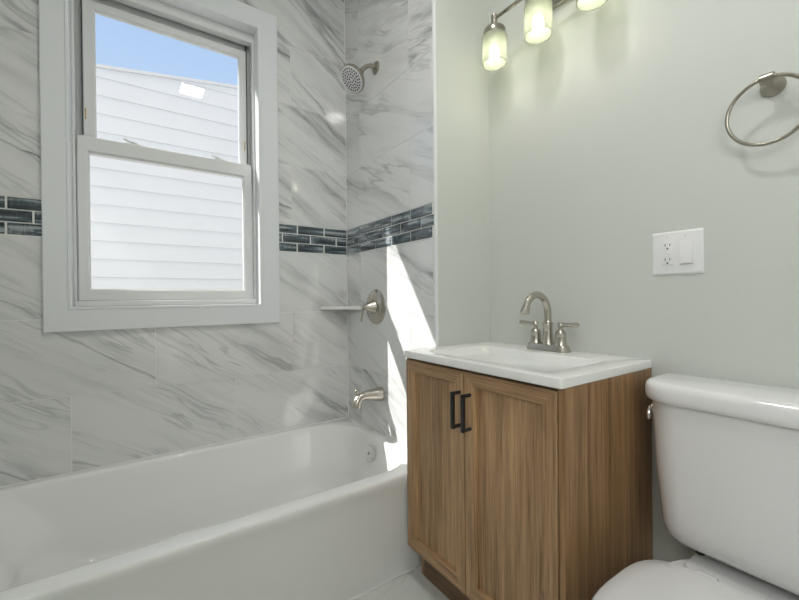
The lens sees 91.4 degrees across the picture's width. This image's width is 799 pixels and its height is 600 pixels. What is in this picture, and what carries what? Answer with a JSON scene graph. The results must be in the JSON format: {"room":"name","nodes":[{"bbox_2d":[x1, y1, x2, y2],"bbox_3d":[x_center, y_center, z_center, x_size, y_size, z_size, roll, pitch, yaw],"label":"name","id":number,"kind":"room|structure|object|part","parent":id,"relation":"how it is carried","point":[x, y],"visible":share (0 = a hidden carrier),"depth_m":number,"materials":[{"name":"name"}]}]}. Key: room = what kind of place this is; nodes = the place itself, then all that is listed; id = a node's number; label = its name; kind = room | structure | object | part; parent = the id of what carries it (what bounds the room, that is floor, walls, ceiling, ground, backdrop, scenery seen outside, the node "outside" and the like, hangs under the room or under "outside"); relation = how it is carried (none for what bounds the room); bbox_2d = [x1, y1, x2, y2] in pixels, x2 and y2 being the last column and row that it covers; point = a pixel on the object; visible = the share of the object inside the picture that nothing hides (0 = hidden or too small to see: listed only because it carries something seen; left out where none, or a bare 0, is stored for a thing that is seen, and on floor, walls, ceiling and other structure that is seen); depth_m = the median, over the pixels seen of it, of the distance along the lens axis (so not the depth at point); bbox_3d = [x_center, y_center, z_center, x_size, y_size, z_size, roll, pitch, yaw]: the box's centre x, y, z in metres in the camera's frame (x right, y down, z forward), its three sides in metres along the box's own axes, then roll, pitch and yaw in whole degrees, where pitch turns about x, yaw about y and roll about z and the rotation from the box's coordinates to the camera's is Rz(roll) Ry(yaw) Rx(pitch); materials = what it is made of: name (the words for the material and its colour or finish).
{"room":"bathroom","nodes":[
{"label":"bathroom","id":0,"kind":"room"},
{"bbox_2d":[0,0,348,485],"bbox_3d":[-0.845,-0.319,1.891,2.023,2.750,0.178,-1,0,-35],"label":"wall","id":1,"kind":"structure","parent":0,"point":[73,401],"depth_m":1.72,"materials":[{"name":"stone"}]},
{"bbox_2d":[39,0,279,332],"bbox_3d":[-1.013,-0.641,1.759,0.878,1.516,0.190,-1,0,-35],"label":"window","id":2,"kind":"structure","parent":1,"relation":"attached to","point":[245,33],"depth_m":1.67,"materials":[{"name":"white plastic"}]},
{"bbox_3d":[-1.035,-0.921,1.779,0.636,0.632,0.030,-1,0,-35],"label":"sash","id":3,"kind":"part","parent":2,"relation":"part of","materials":[{"name":"white plastic"}]},
{"bbox_3d":[-1.011,-0.331,1.749,0.669,0.662,0.035,-1,0,-35],"label":"sash","id":4,"kind":"part","parent":2,"relation":"part of","materials":[{"name":"white plastic"}]},
{"bbox_2d":[0,196,346,254],"bbox_3d":[-0.921,-0.310,1.736,1.522,0.139,0.012,-1,0,-35],"label":"tile border","id":5,"kind":"structure","parent":1,"relation":"attached to","point":[12,202],"depth_m":1.96,"materials":[{"name":"blue glass"}]},
{"bbox_2d":[320,306,361,309],"bbox_3d":[-0.310,0.041,2.055,0.162,0.019,0.162,-1,0,-35],"label":"corner shelf","id":6,"kind":"object","parent":1,"relation":"attached to","point":[321,307],"visible":1,"depth_m":2.05,"materials":[{"name":"white stone"}]},
{"bbox_2d":[355,565,449,599],"bbox_3d":[0.140,1.105,0.520,2.057,0.100,3.200,-1,0,-35],"label":"floor","id":7,"kind":"structure","parent":0,"point":[413,585],"depth_m":1.41,"materials":[{"name":"tile"}]},
{"bbox_2d":[0,417,421,599],"bbox_3d":[-0.692,0.857,1.429,1.520,0.402,0.760,-1,0,-35],"label":"bathtub","id":8,"kind":"object","parent":7,"relation":"on","point":[315,511],"visible":0.93,"depth_m":1.42,"materials":[{"name":"white ceramic"}]},
{"bbox_3d":[-0.137,0.721,1.834,0.033,0.074,0.076,-1,0,-35],"label":"overflow plate","id":9,"kind":"part","parent":8,"relation":"part of","materials":[{"name":"silver metal"}]},
{"bbox_2d":[406,358,652,599],"bbox_3d":[0.384,0.629,1.313,0.494,0.838,0.644,-1,0,-35],"label":"vanity cabinet","id":10,"kind":"object","parent":7,"relation":"on","point":[517,490],"visible":0.96,"depth_m":1.10,"materials":[{"name":"brown wood"}]},
{"bbox_3d":[0.223,0.629,1.582,0.454,0.838,0.016,-1,0,-35],"label":"panel","id":11,"kind":"part","parent":10,"relation":"part of","materials":[{"name":"brown wood"}]},
{"bbox_3d":[0.121,0.569,1.338,0.019,0.695,0.304,-1,0,-35],"label":"door","id":12,"kind":"part","parent":10,"relation":"part of","materials":[{"name":"brown wood"}]},
{"bbox_3d":[0.127,0.569,1.342,0.002,0.606,0.214,-1,0,-35],"label":"door panel","id":13,"kind":"part","parent":10,"relation":"part of","materials":[{"name":"brown wood"}]},
{"bbox_3d":[0.174,0.340,1.210,0.036,0.114,0.011,-1,0,-35],"label":"bar pull","id":14,"kind":"part","parent":10,"relation":"part of","materials":[{"name":"black metal"}]},
{"bbox_3d":[0.200,0.340,1.172,0.036,0.114,0.011,-1,0,-35],"label":"bar pull","id":15,"kind":"part","parent":10,"relation":"part of","materials":[{"name":"black metal"}]},
{"bbox_3d":[0.233,0.243,1.209,0.016,0.059,0.610,-1,0,-35],"label":"rail","id":16,"kind":"part","parent":10,"relation":"part of","materials":[{"name":"brown wood"}]},
{"bbox_3d":[0.305,0.569,1.083,0.002,0.606,0.228,-1,0,-35],"label":"door panel","id":17,"kind":"part","parent":10,"relation":"part of","materials":[{"name":"brown wood"}]},
{"bbox_3d":[0.300,0.569,1.080,0.019,0.695,0.317,-1,0,-35],"label":"door","id":18,"kind":"part","parent":10,"relation":"part of","materials":[{"name":"brown wood"}]},
{"bbox_2d":[404,341,651,388],"bbox_3d":[0.393,0.238,1.318,0.474,0.108,0.649,-1,0,-35],"label":"sink","id":19,"kind":"object","parent":10,"relation":"in","point":[556,370],"visible":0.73,"depth_m":1.22,"materials":[{"name":"white ceramic"}]},
{"bbox_2d":[519,291,578,352],"bbox_3d":[0.517,0.075,1.411,0.195,0.213,0.193,-1,0,4],"label":"faucet","id":20,"kind":"object","parent":19,"relation":"on","point":[547,344],"visible":1,"depth_m":1.39,"materials":[{"name":"silver metal"}]},
{"bbox_3d":[0.489,0.086,1.478,0.019,0.018,0.074,-1,0,-35],"label":"lever","id":21,"kind":"part","parent":20,"relation":"part of","materials":[{"name":"silver metal"}]},
{"bbox_3d":[0.508,0.120,1.454,0.043,0.083,0.043,-1,0,-35],"label":"handle","id":22,"kind":"part","parent":20,"relation":"part of","materials":[{"name":"silver metal"}]},
{"bbox_3d":[0.486,0.066,1.376,0.168,0.192,0.043,-1,0,-35],"label":"spout","id":23,"kind":"part","parent":20,"relation":"part of","materials":[{"name":"silver metal"}]},
{"bbox_3d":[0.538,0.170,1.412,0.054,0.024,0.168,-1,0,-35],"label":"plate","id":24,"kind":"part","parent":20,"relation":"part of","materials":[{"name":"silver metal"}]},
{"bbox_3d":[0.567,0.120,1.369,0.043,0.083,0.043,-1,0,-35],"label":"handle","id":25,"kind":"part","parent":20,"relation":"part of","materials":[{"name":"silver metal"}]},
{"bbox_3d":[0.582,0.086,1.343,0.019,0.018,0.074,-1,0,-35],"label":"lever","id":26,"kind":"part","parent":20,"relation":"part of","materials":[{"name":"silver metal"}]},
{"bbox_3d":[0.579,0.629,1.066,0.454,0.838,0.016,-1,0,-35],"label":"panel","id":27,"kind":"part","parent":10,"relation":"part of","materials":[{"name":"brown wood"}]},
{"bbox_2d":[592,373,798,599],"bbox_3d":[0.641,0.630,0.762,0.683,0.838,0.473,-1,0,-35],"label":"toilet","id":28,"kind":"object","parent":7,"relation":"on","point":[727,451],"visible":1,"depth_m":0.88,"materials":[{"name":"white ceramic"}]},
{"bbox_3d":[0.691,0.304,1.073,0.035,0.044,0.016,-1,0,-35],"label":"flush lever","id":29,"kind":"part","parent":28,"relation":"part of","materials":[{"name":"silver metal"}]},
{"bbox_3d":[0.549,0.633,0.697,0.458,0.021,0.390,-1,0,-35],"label":"lid","id":30,"kind":"part","parent":28,"relation":"part of","materials":[{"name":"white plastic"}]},
{"bbox_3d":[0.616,0.855,0.742,0.602,0.388,0.356,-1,0,-35],"label":"bowl","id":31,"kind":"part","parent":28,"relation":"part of","materials":[{"name":"white ceramic"}]},
{"bbox_3d":[0.835,0.234,0.894,0.206,0.052,0.470,-1,0,-35],"label":"tank lid","id":32,"kind":"part","parent":28,"relation":"part of","materials":[{"name":"white ceramic"}]},
{"bbox_3d":[0.840,0.443,0.897,0.184,0.363,0.442,-1,0,-35],"label":"tank","id":33,"kind":"part","parent":28,"relation":"part of","materials":[{"name":"white ceramic"}]},
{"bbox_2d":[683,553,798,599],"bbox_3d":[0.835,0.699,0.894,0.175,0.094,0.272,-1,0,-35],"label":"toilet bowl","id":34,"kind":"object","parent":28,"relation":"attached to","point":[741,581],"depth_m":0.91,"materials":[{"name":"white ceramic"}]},
{"bbox_2d":[345,0,490,446],"bbox_3d":[0.102,-0.328,1.977,0.434,2.750,0.762,-1,0,-35],"label":"wall","id":35,"kind":"structure","parent":0,"point":[389,123],"depth_m":1.69,"materials":[{"name":"stone"}]},
{"bbox_2d":[341,61,378,92],"bbox_3d":[-0.186,-1.069,1.838,0.182,0.173,0.127,-1,0,-35],"label":"shower","id":36,"kind":"object","parent":35,"relation":"attached to","point":[352,76],"visible":1,"depth_m":1.81,"materials":[{"name":"silver metal"}]},
{"bbox_3d":[-0.154,-1.104,1.863,0.094,0.065,0.021,-1,0,-35],"label":"arm","id":37,"kind":"part","parent":36,"relation":"part of","materials":[{"name":"silver metal"}]},
{"bbox_2d":[352,386,384,408],"bbox_3d":[-0.153,0.458,1.838,0.160,0.088,0.069,-1,0,-35],"label":"tub spout","id":38,"kind":"object","parent":35,"relation":"attached to","point":[378,393],"visible":1,"depth_m":1.82,"materials":[{"name":"silver metal"}]},
{"bbox_2d":[361,289,384,323],"bbox_3d":[-0.149,0.034,1.892,0.082,0.172,0.172,-1,0,-35],"label":"shower valve","id":39,"kind":"object","parent":35,"relation":"attached to","point":[375,305],"visible":1,"depth_m":1.88,"materials":[{"name":"silver metal"}]},
{"bbox_3d":[-0.173,0.065,1.877,0.025,0.082,0.023,-1,0,-35],"label":"lever","id":40,"kind":"part","parent":39,"relation":"part of","materials":[{"name":"silver metal"}]},
{"bbox_3d":[-0.152,0.034,1.890,0.058,0.072,0.072,-1,0,-35],"label":"handle","id":41,"kind":"part","parent":39,"relation":"part of","materials":[{"name":"silver metal"}]},
{"bbox_2d":[347,203,433,254],"bbox_3d":[-0.075,-0.319,1.856,0.012,0.139,0.752,-1,0,-35],"label":"tile border","id":42,"kind":"structure","parent":35,"relation":"attached to","point":[425,210],"depth_m":1.78,"materials":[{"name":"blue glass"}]},
{"bbox_2d":[432,0,438,346],"bbox_3d":[0.143,-0.326,1.544,0.014,2.750,0.008,-1,0,-35],"label":"trim","id":43,"kind":"structure","parent":35,"relation":"attached to","point":[433,1],"depth_m":1.54,"materials":[{"name":"white"}]},
{"bbox_2d":[488,0,798,561],"bbox_3d":[1.140,-0.331,0.749,0.120,2.750,2.438,-1,0,-35],"label":"wall","id":44,"kind":"structure","parent":0,"point":[608,134],"depth_m":1.18,"materials":[{"name":"grey paint"}]},
{"bbox_2d":[482,0,607,70],"bbox_3d":[0.514,-1.057,1.388,0.168,0.263,0.490,-1,0,-35],"label":"vanity light","id":45,"kind":"object","parent":44,"relation":"attached to","point":[538,14],"visible":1,"depth_m":1.41,"materials":[{"name":"white glass"}]},
{"bbox_3d":[0.373,-0.979,1.530,0.095,0.108,0.095,-1,0,-35],"label":"lamp shade","id":46,"kind":"part","parent":45,"relation":"part of","materials":[{"name":"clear glass"}]},
{"bbox_3d":[0.486,-0.970,1.367,0.038,0.053,0.038,-1,0,-35],"label":"bulb","id":47,"kind":"part","parent":45,"relation":"part of","materials":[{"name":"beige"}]},
{"bbox_3d":[0.486,-0.979,1.366,0.095,0.108,0.095,-1,0,-35],"label":"lamp shade","id":48,"kind":"part","parent":45,"relation":"part of","materials":[{"name":"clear glass"}]},
{"bbox_3d":[0.575,-1.132,1.428,0.022,0.114,0.160,-1,0,-35],"label":"plate","id":49,"kind":"part","parent":45,"relation":"part of","materials":[{"name":"silver metal"}]},
{"bbox_3d":[0.597,-0.980,1.205,0.095,0.108,0.095,-1,0,-35],"label":"lamp shade","id":50,"kind":"part","parent":45,"relation":"part of","materials":[{"name":"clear glass"}]},
{"bbox_2d":[652,228,703,275],"bbox_3d":[0.799,-0.137,1.127,0.014,0.126,0.130,-1,0,-35],"label":"wall plate","id":51,"kind":"object","parent":44,"relation":"attached to","point":[682,251],"visible":1,"depth_m":1.12,"materials":[{"name":"white plastic"}]},
{"bbox_2d":[662,241,673,265],"bbox_3d":[0.787,-0.137,1.144,0.004,0.069,0.032,-1,0,-35],"label":"outlet","id":52,"kind":"object","parent":51,"relation":"attached to","point":[667,246],"depth_m":1.14,"materials":[{"name":"white plastic"}]},
{"bbox_2d":[679,239,693,264],"bbox_3d":[0.812,-0.137,1.104,0.010,0.070,0.035,-1,0,-35],"label":"rocker switch","id":53,"kind":"object","parent":51,"relation":"attached to","point":[686,246],"depth_m":1.10,"materials":[{"name":"white plastic"}]},
{"bbox_2d":[725,71,798,146],"bbox_3d":[0.894,-0.460,0.941,0.063,0.178,0.162,-1,0,-35],"label":"towel ring","id":54,"kind":"object","parent":44,"relation":"attached to","point":[771,84],"visible":1,"depth_m":0.94,"materials":[{"name":"silver metal"}]},
{"bbox_3d":[0.893,-0.525,0.941,0.063,0.049,0.049,-1,0,-35],"label":"post","id":55,"kind":"part","parent":54,"relation":"part of","materials":[{"name":"silver metal"}]},
{"label":"outside","id":56,"kind":"structure","parent":0,"visible":0},
{"bbox_3d":[-7.152,1.122,12.149,30.000,0.120,23.875,-1,0,-35],"label":"ground","id":57,"kind":"structure","parent":56,"visible":0},
{"bbox_2d":[90,64,242,289],"bbox_3d":[-3.288,-1.420,6.502,16.000,4.950,3.665,-1,0,-35],"label":"neighbor house","id":58,"kind":"structure","parent":57,"relation":"on","point":[153,227],"depth_m":4.64,"materials":[{"name":"white paint"}]}
]}

